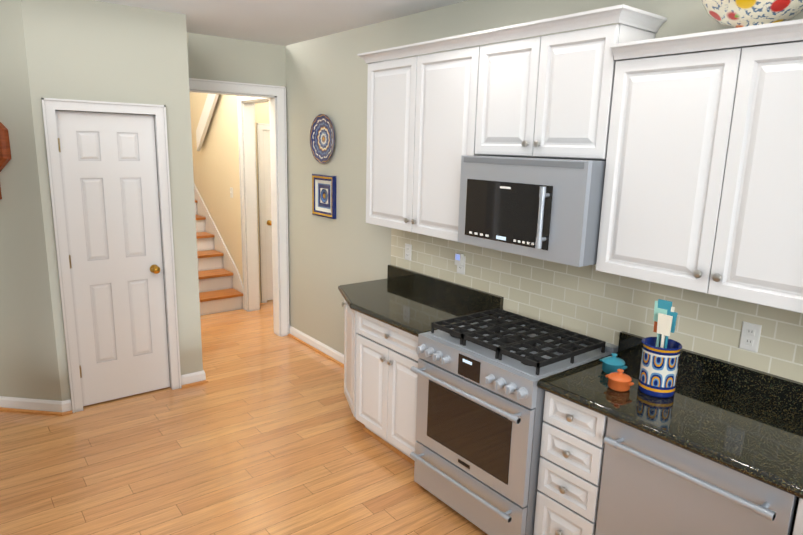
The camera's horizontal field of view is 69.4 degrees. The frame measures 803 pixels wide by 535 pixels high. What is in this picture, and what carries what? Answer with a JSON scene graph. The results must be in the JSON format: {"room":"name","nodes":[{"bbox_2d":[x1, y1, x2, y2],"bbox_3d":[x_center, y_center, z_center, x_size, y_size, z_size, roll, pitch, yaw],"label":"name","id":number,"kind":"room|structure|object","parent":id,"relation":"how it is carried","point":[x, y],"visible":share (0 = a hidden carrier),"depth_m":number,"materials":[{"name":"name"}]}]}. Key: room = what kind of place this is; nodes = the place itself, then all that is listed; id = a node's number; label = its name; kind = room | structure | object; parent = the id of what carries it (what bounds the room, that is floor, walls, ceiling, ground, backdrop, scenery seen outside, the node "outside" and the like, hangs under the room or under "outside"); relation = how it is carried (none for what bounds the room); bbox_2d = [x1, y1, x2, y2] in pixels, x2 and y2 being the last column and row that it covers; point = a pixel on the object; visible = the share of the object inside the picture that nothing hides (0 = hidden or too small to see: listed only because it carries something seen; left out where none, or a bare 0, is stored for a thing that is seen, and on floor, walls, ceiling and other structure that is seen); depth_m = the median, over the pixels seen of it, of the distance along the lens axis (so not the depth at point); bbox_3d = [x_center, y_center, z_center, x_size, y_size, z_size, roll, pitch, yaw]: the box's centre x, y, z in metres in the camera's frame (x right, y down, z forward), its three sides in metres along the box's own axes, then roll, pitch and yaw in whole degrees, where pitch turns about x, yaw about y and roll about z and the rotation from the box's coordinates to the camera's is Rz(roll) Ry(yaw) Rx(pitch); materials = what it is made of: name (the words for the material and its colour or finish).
{"room":"kitchen","nodes":[
{"label":"kitchen","id":0,"kind":"room"},
{"bbox_2d":[0,0,202,400],"bbox_3d":[-2.403,-0.430,4.256,1.491,2.780,0.810,-8,15,-37],"label":"wall","id":1,"kind":"structure","parent":0,"point":[91,50],"depth_m":3.90,"materials":[{"name":"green paint"}]},
{"bbox_2d":[0,122,10,199],"bbox_3d":[-2.736,-0.701,3.729,0.436,0.636,0.066,3,12,6],"label":"clock","id":2,"kind":"object","parent":1,"relation":"attached to","point":[5,155],"visible":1,"depth_m":3.69,"materials":[{"name":"brown wood"}]},
{"bbox_2d":[0,396,72,415],"bbox_3d":[-2.707,0.963,4.111,0.568,0.098,0.527,-8,15,-37],"label":"baseboard","id":3,"kind":"structure","parent":1,"relation":"attached to","point":[36,406],"depth_m":4.08,"materials":[{"name":"white paint"}]},
{"bbox_2d":[41,98,181,412],"bbox_3d":[-2.045,-0.078,4.160,0.756,2.148,0.144,-8,15,-37],"label":"door frame","id":4,"kind":"structure","parent":1,"relation":"attached to","point":[50,106],"depth_m":4.04,"materials":[{"name":"white paint"}]},
{"bbox_2d":[55,110,169,405],"bbox_3d":[-2.022,-0.041,4.134,0.616,2.064,0.108,-8,15,-37],"label":"pantry door","id":5,"kind":"structure","parent":1,"relation":"in","point":[108,165],"depth_m":4.13,"materials":[{"name":"white paint"}]},
{"bbox_2d":[181,370,207,387],"bbox_3d":[-1.864,0.822,4.884,0.210,0.098,0.720,-8,15,-37],"label":"baseboard","id":6,"kind":"structure","parent":1,"relation":"attached to","point":[193,379],"depth_m":4.61,"materials":[{"name":"white paint"}]},
{"bbox_2d":[190,92,242,283],"bbox_3d":[-2.153,-1.263,6.966,0.120,3.300,3.330,-8,15,-37],"label":"wall","id":7,"kind":"structure","parent":0,"point":[216,167],"depth_m":6.87,"materials":[{"name":"beige paint"}]},
{"bbox_2d":[230,187,232,197],"bbox_3d":[-1.965,-0.870,6.676,0.018,0.118,0.072,-8,15,-37],"label":"light switch","id":8,"kind":"object","parent":7,"relation":"attached to","point":[231,192],"visible":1,"depth_m":6.67,"materials":[{"name":"white plastic"}]},
{"bbox_2d":[237,96,268,311],"bbox_3d":[-1.439,-0.622,6.157,0.168,2.418,0.956,-8,15,-37],"label":"trim","id":9,"kind":"structure","parent":7,"relation":"attached to","point":[248,184],"depth_m":6.43,"materials":[{"name":"white paint"}]},
{"bbox_2d":[187,32,285,86],"bbox_3d":[-1.586,-0.634,5.317,1.130,2.780,0.120,-8,15,-37],"label":"wall","id":10,"kind":"structure","parent":0,"point":[225,59],"depth_m":5.07,"materials":[{"name":"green paint"}]},
{"bbox_2d":[189,78,289,336],"bbox_3d":[-1.586,-0.457,5.358,1.096,2.418,0.168,-8,15,-37],"label":"trim","id":11,"kind":"structure","parent":10,"relation":"attached to","point":[276,95],"depth_m":5.53,"materials":[{"name":"white paint"}]},
{"bbox_2d":[0,300,487,534],"bbox_3d":[-1.179,1.041,4.292,5.600,0.050,9.450,-8,15,-37],"label":"floor","id":12,"kind":"structure","parent":0,"point":[261,431],"depth_m":3.53,"materials":[{"name":"brown wood"}]},
{"bbox_2d":[194,183,243,315],"bbox_3d":[-2.899,-0.543,7.031,1.125,1.826,2.305,-8,15,-37],"label":"stairs","id":13,"kind":"structure","parent":12,"relation":"on","point":[220,285],"depth_m":6.90,"materials":[{"name":"white paint"}]},
{"bbox_2d":[196,94,218,150],"bbox_3d":[-2.355,-2.113,6.657,0.310,1.520,0.850,-8,15,-37],"label":"stair stringer","id":14,"kind":"object","parent":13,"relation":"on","point":[206,114],"visible":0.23,"depth_m":6.88,"materials":[{"name":"white paint"}]},
{"bbox_2d":[341,299,365,429],"bbox_3d":[-0.187,0.618,4.165,0.600,0.880,0.400,-8,15,-37],"label":"base cabinet","id":15,"kind":"object","parent":12,"relation":"on","point":[350,315],"visible":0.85,"depth_m":3.99,"materials":[{"name":"white wood"}]},
{"bbox_2d":[355,312,418,465],"bbox_3d":[0.143,0.720,3.727,0.636,0.880,0.710,-8,15,-37],"label":"base cabinet","id":16,"kind":"object","parent":12,"relation":"on","point":[387,357],"visible":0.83,"depth_m":3.56,"materials":[{"name":"white wood"}]},
{"bbox_2d":[410,308,617,534],"bbox_3d":[0.561,0.812,3.103,0.740,0.978,0.784,-8,15,-37],"label":"range","id":17,"kind":"object","parent":12,"relation":"on","point":[476,456],"visible":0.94,"depth_m":2.87,"materials":[{"name":"silver metal"}]},
{"bbox_2d":[533,391,607,534],"bbox_3d":[0.949,0.952,2.728,0.636,0.880,0.307,-8,15,-37],"label":"base cabinet","id":18,"kind":"object","parent":12,"relation":"on","point":[570,465],"visible":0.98,"depth_m":2.52,"materials":[{"name":"white wood"}]},
{"bbox_2d":[595,417,798,534],"bbox_3d":[1.229,1.048,2.329,0.645,0.872,0.664,-8,15,-37],"label":"dishwasher","id":19,"kind":"object","parent":12,"relation":"on","point":[651,485],"visible":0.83,"depth_m":2.14,"materials":[{"name":"silver metal"}]},
{"bbox_2d":[792,498,802,534],"bbox_3d":[1.782,1.188,1.716,0.609,0.880,0.990,-8,15,-37],"label":"base cabinet","id":20,"kind":"object","parent":12,"relation":"on","point":[798,527],"depth_m":1.83,"materials":[{"name":"white wood"}]},
{"bbox_3d":[-1.162,1.351,0.581,0.638,0.880,2.828,-8,15,-37],"label":"base cabinet","id":21,"kind":"object","parent":12,"relation":"on","visible":0},
{"bbox_2d":[338,264,503,336],"bbox_3d":[0.010,0.179,3.782,0.662,0.145,1.150,-8,15,-37],"label":"countertop","id":22,"kind":"structure","parent":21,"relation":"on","point":[408,301],"depth_m":3.74,"materials":[{"name":"stone"}]},
{"bbox_2d":[537,331,802,498],"bbox_3d":[1.252,0.538,2.242,0.662,0.145,1.278,-8,15,-37],"label":"countertop","id":23,"kind":"structure","parent":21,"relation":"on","point":[746,421],"depth_m":2.30,"materials":[{"name":"stone"}]},
{"bbox_2d":[600,353,626,373],"bbox_3d":[0.968,0.432,2.644,0.102,0.089,0.124,-8,15,-37],"label":"teal cocotte","id":24,"kind":"object","parent":23,"relation":"on","point":[612,363],"visible":0.96,"depth_m":2.62,"materials":[{"name":"teal ceramic"}]},
{"bbox_2d":[605,369,633,391],"bbox_3d":[0.928,0.471,2.464,0.097,0.084,0.119,-8,15,-37],"label":"terracotta cocotte","id":25,"kind":"object","parent":23,"relation":"on","point":[619,381],"visible":1,"depth_m":2.43,"materials":[{"name":"orange ceramic"}]},
{"bbox_2d":[638,299,681,397],"bbox_3d":[1.082,0.327,2.412,0.156,0.396,0.156,-8,15,-37],"label":"utensil crock","id":26,"kind":"object","parent":23,"relation":"on","point":[660,356],"visible":1,"depth_m":2.38,"materials":[{"name":"multicoloured ceramic"}]},
{"bbox_2d":[255,102,268,302],"bbox_3d":[-1.178,-1.275,7.142,1.630,3.300,0.120,-8,15,-37],"label":"wall","id":27,"kind":"structure","parent":0,"point":[261,112],"depth_m":6.63,"materials":[{"name":"beige paint"}]},
{"bbox_2d":[257,123,269,302],"bbox_3d":[-1.341,-0.657,7.060,0.836,2.118,0.024,-8,15,-37],"label":"door frame","id":28,"kind":"structure","parent":27,"relation":"attached to","point":[261,127],"depth_m":6.80,"materials":[{"name":"white paint"}]},
{"bbox_2d":[263,130,272,299],"bbox_3d":[-1.350,-0.630,7.076,0.692,2.034,0.108,-8,15,-37],"label":"closet door","id":29,"kind":"structure","parent":27,"relation":"in","point":[267,194],"depth_m":6.90,"materials":[{"name":"white paint"}]},
{"bbox_2d":[95,0,467,45],"bbox_3d":[-1.148,-1.486,2.489,4.000,0.080,7.550,-8,15,-37],"label":"ceiling","id":30,"kind":"structure","parent":0,"point":[283,22],"depth_m":4.02,"materials":[{"name":"paint"}]},
{"bbox_2d":[285,0,802,353],"bbox_3d":[0.734,-0.174,3.430,0.120,2.780,6.040,-8,15,-37],"label":"wall","id":31,"kind":"structure","parent":0,"point":[327,75],"depth_m":4.75,"materials":[{"name":"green paint"}]},
{"bbox_2d":[288,326,343,366],"bbox_3d":[-0.626,0.781,5.232,0.030,0.098,1.700,-8,15,-37],"label":"baseboard","id":32,"kind":"structure","parent":31,"relation":"attached to","point":[330,353],"depth_m":5.43,"materials":[{"name":"white paint"}]},
{"bbox_2d":[310,114,334,162],"bbox_3d":[-0.665,-1.102,4.939,0.036,0.410,0.410,-8,15,-37],"label":"round decorative plate","id":33,"kind":"object","parent":31,"relation":"attached to","point":[322,138],"visible":1,"depth_m":4.95,"materials":[{"name":"multicoloured ceramic"}]},
{"bbox_2d":[312,174,335,218],"bbox_3d":[-0.677,-0.628,5.040,0.034,0.360,0.360,-8,15,-37],"label":"framed picture","id":34,"kind":"object","parent":31,"relation":"attached to","point":[323,195],"visible":1,"depth_m":5.03,"materials":[{"name":"blue"}]},
{"bbox_2d":[365,31,480,241],"bbox_3d":[0.199,-0.791,3.655,0.309,1.128,1.035,-8,15,-37],"label":"upper cabinet","id":35,"kind":"object","parent":31,"relation":"attached to","point":[432,118],"depth_m":3.51,"materials":[{"name":"white wood"}]},
{"bbox_2d":[473,4,660,159],"bbox_3d":[0.776,-0.872,2.896,0.309,0.626,0.810,-8,15,-37],"label":"upper cabinet","id":36,"kind":"object","parent":31,"relation":"attached to","point":[547,96],"depth_m":2.73,"materials":[{"name":"white wood"}]},
{"bbox_2d":[458,155,605,266],"bbox_3d":[0.699,-0.322,2.950,0.483,0.468,0.784,-8,15,-37],"label":"microwave","id":37,"kind":"object","parent":36,"relation":"attached to","point":[544,208],"visible":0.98,"depth_m":2.75,"materials":[{"name":"silver metal"}]},
{"bbox_2d":[391,228,802,382],"bbox_3d":[1.010,0.163,3.027,0.008,0.458,3.520,-8,15,-37],"label":"tile backsplash","id":38,"kind":"structure","parent":31,"relation":"attached to","point":[589,300],"depth_m":2.98,"materials":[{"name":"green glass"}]},
{"bbox_2d":[405,243,411,260],"bbox_3d":[0.046,-0.116,4.208,0.009,0.118,0.072,-8,15,-37],"label":"outlet","id":39,"kind":"object","parent":38,"relation":"attached to","point":[408,248],"visible":1,"depth_m":4.20,"materials":[{"name":"white plastic"}]},
{"bbox_2d":[455,253,465,274],"bbox_3d":[0.377,-0.028,3.773,0.037,0.134,0.072,-8,15,-37],"label":"outlet","id":40,"kind":"object","parent":38,"relation":"attached to","point":[460,258],"visible":1,"depth_m":3.76,"materials":[{"name":"white plastic"}]},
{"bbox_2d":[739,321,761,351],"bbox_3d":[1.469,0.290,2.442,0.009,0.118,0.072,-8,15,-37],"label":"outlet","id":41,"kind":"object","parent":38,"relation":"attached to","point":[750,336],"visible":1,"depth_m":2.44,"materials":[{"name":"white plastic"}]},
{"bbox_2d":[595,19,802,313],"bbox_3d":[1.313,-0.388,2.250,0.356,0.978,1.011,-8,15,-37],"label":"upper cabinet","id":42,"kind":"object","parent":31,"relation":"attached to","point":[703,186],"visible":1,"depth_m":2.21,"materials":[{"name":"white wood"}]},
{"bbox_2d":[701,0,802,27],"bbox_3d":[1.321,-0.964,2.153,0.414,0.185,0.414,-8,15,-37],"label":"fruit bowl","id":43,"kind":"object","parent":42,"relation":"on","point":[736,13],"visible":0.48,"depth_m":2.08,"materials":[{"name":"ceramic"}]}
]}

